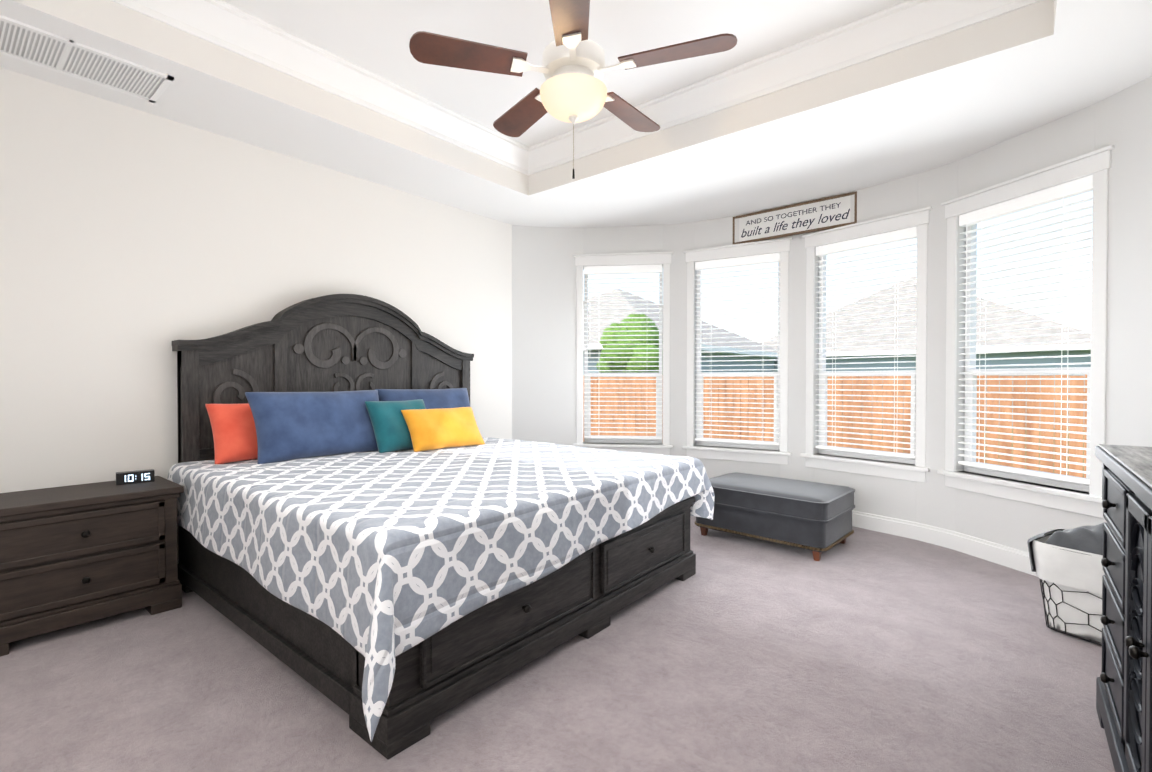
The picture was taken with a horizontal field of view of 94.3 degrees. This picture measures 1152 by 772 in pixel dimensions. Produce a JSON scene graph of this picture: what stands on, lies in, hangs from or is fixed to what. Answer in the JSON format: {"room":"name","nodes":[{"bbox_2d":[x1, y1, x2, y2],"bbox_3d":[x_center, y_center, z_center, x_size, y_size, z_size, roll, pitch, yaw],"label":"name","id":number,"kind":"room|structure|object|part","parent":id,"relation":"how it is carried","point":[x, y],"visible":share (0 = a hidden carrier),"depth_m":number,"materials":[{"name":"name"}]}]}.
{"room":"bedroom","nodes":[
{"label":"bedroom","id":0,"kind":"room"},
{"bbox_2d":[0,67,511,557],"bbox_3d":[-2.355,-0.466,3.368,0.160,3.250,5.207,1,1,39],"label":"wall","id":1,"kind":"structure","parent":0,"point":[134,243],"depth_m":3.12,"materials":[{"name":"white paint"}]},
{"bbox_2d":[178,510,1037,576],"bbox_3d":[-0.084,1.107,2.399,4.603,0.125,6.252,1,1,39],"label":"baseboard","id":2,"kind":"structure","parent":1,"relation":"attached to","point":[1009,557],"depth_m":3.80,"materials":[{"name":"white"}]},
{"bbox_2d":[0,516,1114,771],"bbox_3d":[-0.085,1.220,2.400,4.840,0.100,6.489,1,1,39],"label":"floor","id":3,"kind":"structure","parent":0,"point":[864,650],"depth_m":2.07,"materials":[{"name":"carpet"}]},
{"bbox_2d":[0,469,183,656],"bbox_3d":[-2.484,0.816,2.658,0.502,0.702,0.775,1,1,39],"label":"nightstand","id":4,"kind":"object","parent":3,"relation":"on","point":[72,555],"visible":1,"depth_m":2.54,"materials":[{"name":"brown wood"}]},
{"bbox_2d":[116,469,154,484],"bbox_3d":[-2.389,0.493,2.897,0.078,0.062,0.166,1,1,39],"label":"clock","id":5,"kind":"object","parent":4,"relation":"on","point":[138,476],"depth_m":2.88,"materials":[{"name":"black plastic"}]},
{"bbox_2d":[167,294,713,759],"bbox_3d":[-0.791,0.248,3.170,2.506,1.825,2.341,1,1,39],"label":"bed","id":6,"kind":"object","parent":3,"relation":"on","point":[387,548],"visible":0.96,"depth_m":2.49,"materials":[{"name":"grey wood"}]},
{"bbox_2d":[245,390,378,463],"bbox_3d":[-1.608,0.238,3.417,0.282,0.435,0.900,1,1,39],"label":"pillow","id":7,"kind":"object","parent":6,"relation":"on","point":[280,427],"depth_m":3.26,"materials":[{"name":"fabric"}]},
{"bbox_2d":[375,388,469,408],"bbox_3d":[-1.144,0.230,4.201,0.270,0.445,0.900,1,1,39],"label":"pillow","id":8,"kind":"object","parent":6,"relation":"on","point":[452,397],"depth_m":4.17,"materials":[{"name":"fabric"}]},
{"bbox_2d":[167,437,713,741],"bbox_3d":[-0.743,0.708,3.136,2.393,0.546,2.351,1,1,39],"label":"quilt","id":9,"kind":"object","parent":6,"relation":"on","point":[405,568],"depth_m":2.19,"materials":[{"name":"grey fabric"}]},
{"bbox_2d":[401,407,484,451],"bbox_3d":[-0.936,0.299,3.810,0.238,0.288,0.629,1,1,39],"label":"pillow","id":10,"kind":"object","parent":6,"relation":"on","point":[444,429],"depth_m":3.71,"materials":[{"name":"yellow fabric"}]},
{"bbox_2d":[695,472,854,560],"bbox_3d":[1.474,0.937,4.022,0.998,0.430,0.678,1,1,43],"label":"ottoman","id":11,"kind":"object","parent":3,"relation":"on","point":[815,518],"visible":0.96,"depth_m":3.73,"materials":[{"name":"fabric"}]},
{"bbox_2d":[1027,523,1104,645],"bbox_3d":[2.437,0.896,2.493,0.345,0.529,0.462,0,1,-31],"label":"basket","id":12,"kind":"object","parent":3,"relation":"on","point":[1066,566],"visible":0.67,"depth_m":2.47,"materials":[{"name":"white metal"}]},
{"bbox_2d":[1027,523,1102,571],"bbox_3d":[2.434,0.775,2.515,0.483,0.298,0.421,1,1,39],"label":"liner","id":13,"kind":"object","parent":12,"relation":"on","point":[1079,549],"depth_m":2.49,"materials":[{"name":"white fabric"}]},
{"bbox_2d":[1095,444,1151,771],"bbox_3d":[1.505,0.701,1.124,0.488,0.965,1.770,1,1,39],"label":"dresser","id":14,"kind":"object","parent":3,"relation":"on","point":[1124,695],"visible":1,"depth_m":1.49,"materials":[{"name":"paint"}]},
{"bbox_2d":[0,0,1151,227],"bbox_3d":[-0.085,-1.735,2.367,4.880,0.330,6.529,1,1,39],"label":"ceiling","id":15,"kind":"structure","parent":0,"point":[938,102],"depth_m":3.07,"materials":[{"name":"white paint"}]},
{"bbox_2d":[0,15,173,102],"bbox_3d":[-2.556,-1.564,2.396,0.370,0.012,1.150,1,1,39],"label":"ceiling vent","id":16,"kind":"object","parent":15,"relation":"in","point":[21,41],"visible":1,"depth_m":2.58,"materials":[{"name":"white metal"}]},
{"bbox_2d":[110,0,537,175],"bbox_3d":[-1.606,-1.824,2.906,0.124,0.165,3.950,1,1,39],"label":"crown molding","id":17,"kind":"structure","parent":15,"relation":"attached to","point":[236,30],"depth_m":3.09,"materials":[{"name":"white wood"}]},
{"bbox_2d":[409,0,736,178],"bbox_3d":[0.017,-1.445,2.583,1.428,0.915,1.382,1,1,39],"label":"ceiling fan","id":18,"kind":"object","parent":15,"relation":"hanging from","point":[573,68],"visible":1,"depth_m":2.42,"materials":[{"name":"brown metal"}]},
{"bbox_3d":[-0.012,-1.342,2.538,0.320,0.130,0.320,1,1,39],"label":"glass","id":19,"kind":"part","parent":18,"relation":"part of","materials":[{"name":"beige glass"}]},
{"bbox_2d":[530,0,1013,171],"bbox_3d":[0.836,-1.829,3.374,3.000,0.165,0.124,1,1,39],"label":"crown molding","id":20,"kind":"structure","parent":15,"relation":"attached to","point":[907,23],"depth_m":3.06,"materials":[{"name":"white wood"}]},
{"bbox_2d":[1014,0,1044,10],"bbox_3d":[0.830,-1.801,0.900,0.124,0.165,3.950,1,1,39],"label":"crown molding","id":21,"kind":"structure","parent":15,"relation":"attached to","point":[1018,4],"depth_m":2.44,"materials":[{"name":"white"}]},
{"bbox_2d":[512,76,1151,551],"bbox_3d":[1.571,-0.478,4.391,4.920,3.250,1.363,1,1,39],"label":"wall","id":22,"kind":"structure","parent":0,"point":[544,266],"depth_m":3.93,"materials":[{"name":"white paint"}]},
{"bbox_2d":[573,251,672,454],"bbox_3d":[0.476,-0.314,5.423,0.995,2.030,0.190,0,1,7],"label":"window","id":23,"kind":"structure","parent":22,"relation":"in","point":[638,258],"depth_m":5.40,"materials":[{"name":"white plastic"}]},
{"bbox_2d":[584,265,661,438],"bbox_3d":[0.474,-0.340,5.410,0.783,1.743,0.069,0,1,7],"label":"window blind","id":24,"kind":"object","parent":23,"relation":"attached to","point":[625,269],"visible":0.94,"depth_m":5.40,"materials":[{"name":"white plastic"}]},
{"bbox_2d":[682,237,791,464],"bbox_3d":[1.522,-0.310,5.072,0.995,2.030,0.190,0,1,30],"label":"window","id":25,"kind":"structure","parent":22,"relation":"in","point":[756,453],"depth_m":5.02,"materials":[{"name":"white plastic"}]},
{"bbox_2d":[695,253,779,444],"bbox_3d":[1.516,-0.337,5.060,0.783,1.743,0.069,0,1,30],"label":"window blind","id":26,"kind":"object","parent":25,"relation":"attached to","point":[741,261],"visible":0.85,"depth_m":5.04,"materials":[{"name":"white plastic"}]},
{"bbox_2d":[733,191,856,243],"bbox_3d":[1.889,-1.457,4.704,1.063,0.262,0.040,1,1,39],"label":"sign board","id":27,"kind":"object","parent":22,"relation":"attached to","point":[832,212],"visible":1,"depth_m":4.67,"materials":[{"name":"white wood"}]},
{"bbox_2d":[800,206,931,482],"bbox_3d":[2.347,-0.302,4.352,0.190,2.030,0.995,0,1,-38],"label":"window","id":28,"kind":"structure","parent":22,"relation":"in","point":[919,218],"depth_m":4.27,"materials":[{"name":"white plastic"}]},
{"bbox_2d":[815,227,916,457],"bbox_3d":[2.337,-0.329,4.344,0.069,1.743,0.783,0,1,-38],"label":"window blind","id":29,"kind":"object","parent":28,"relation":"attached to","point":[878,239],"visible":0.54,"depth_m":4.31,"materials":[{"name":"white plastic"}]},
{"bbox_2d":[937,145,1114,517],"bbox_3d":[2.830,-0.291,3.391,0.190,2.030,0.995,0,1,-16],"label":"window","id":30,"kind":"structure","parent":22,"relation":"in","point":[1096,164],"depth_m":3.28,"materials":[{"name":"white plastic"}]},
{"bbox_2d":[958,175,1092,483],"bbox_3d":[2.818,-0.318,3.388,0.069,1.743,0.783,0,1,-16],"label":"window blind","id":31,"kind":"object","parent":30,"relation":"attached to","point":[1056,193],"visible":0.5,"depth_m":3.33,"materials":[{"name":"white plastic"}]},
{"label":"outside","id":32,"kind":"structure","parent":0,"visible":0},
{"bbox_2d":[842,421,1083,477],"bbox_3d":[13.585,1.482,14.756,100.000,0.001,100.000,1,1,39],"label":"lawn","id":33,"kind":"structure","parent":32,"point":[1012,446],"depth_m":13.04,"materials":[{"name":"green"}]},
{"bbox_2d":[596,312,658,372],"bbox_3d":[1.355,-0.150,13.063,2.000,3.303,1.325,1,1,39],"label":"tree","id":34,"kind":"object","parent":33,"relation":"on","point":[630,346],"visible":0.38,"depth_m":12.62,"materials":[{"name":"green plant"}]},
{"bbox_2d":[583,289,777,374],"bbox_3d":[1.799,-1.327,22.358,10.400,5.450,10.700,1,1,39],"label":"house","id":35,"kind":"structure","parent":33,"relation":"on","point":[703,336],"depth_m":19.54,"materials":[{"name":"grey"}]},
{"bbox_2d":[583,375,1086,477],"bbox_3d":[5.879,0.663,7.659,37.113,1.796,0.060,1,1,39],"label":"fence","id":36,"kind":"object","parent":33,"relation":"on","point":[1026,418],"visible":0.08,"depth_m":8.50,"materials":[{"name":"brown wood"}]},
{"bbox_2d":[761,276,1090,425],"bbox_3d":[16.432,-1.994,26.041,12.900,6.700,13.000,1,1,39],"label":"house","id":37,"kind":"structure","parent":33,"relation":"on","point":[1022,340],"depth_m":21.11,"materials":[{"name":"grey"}]}
]}

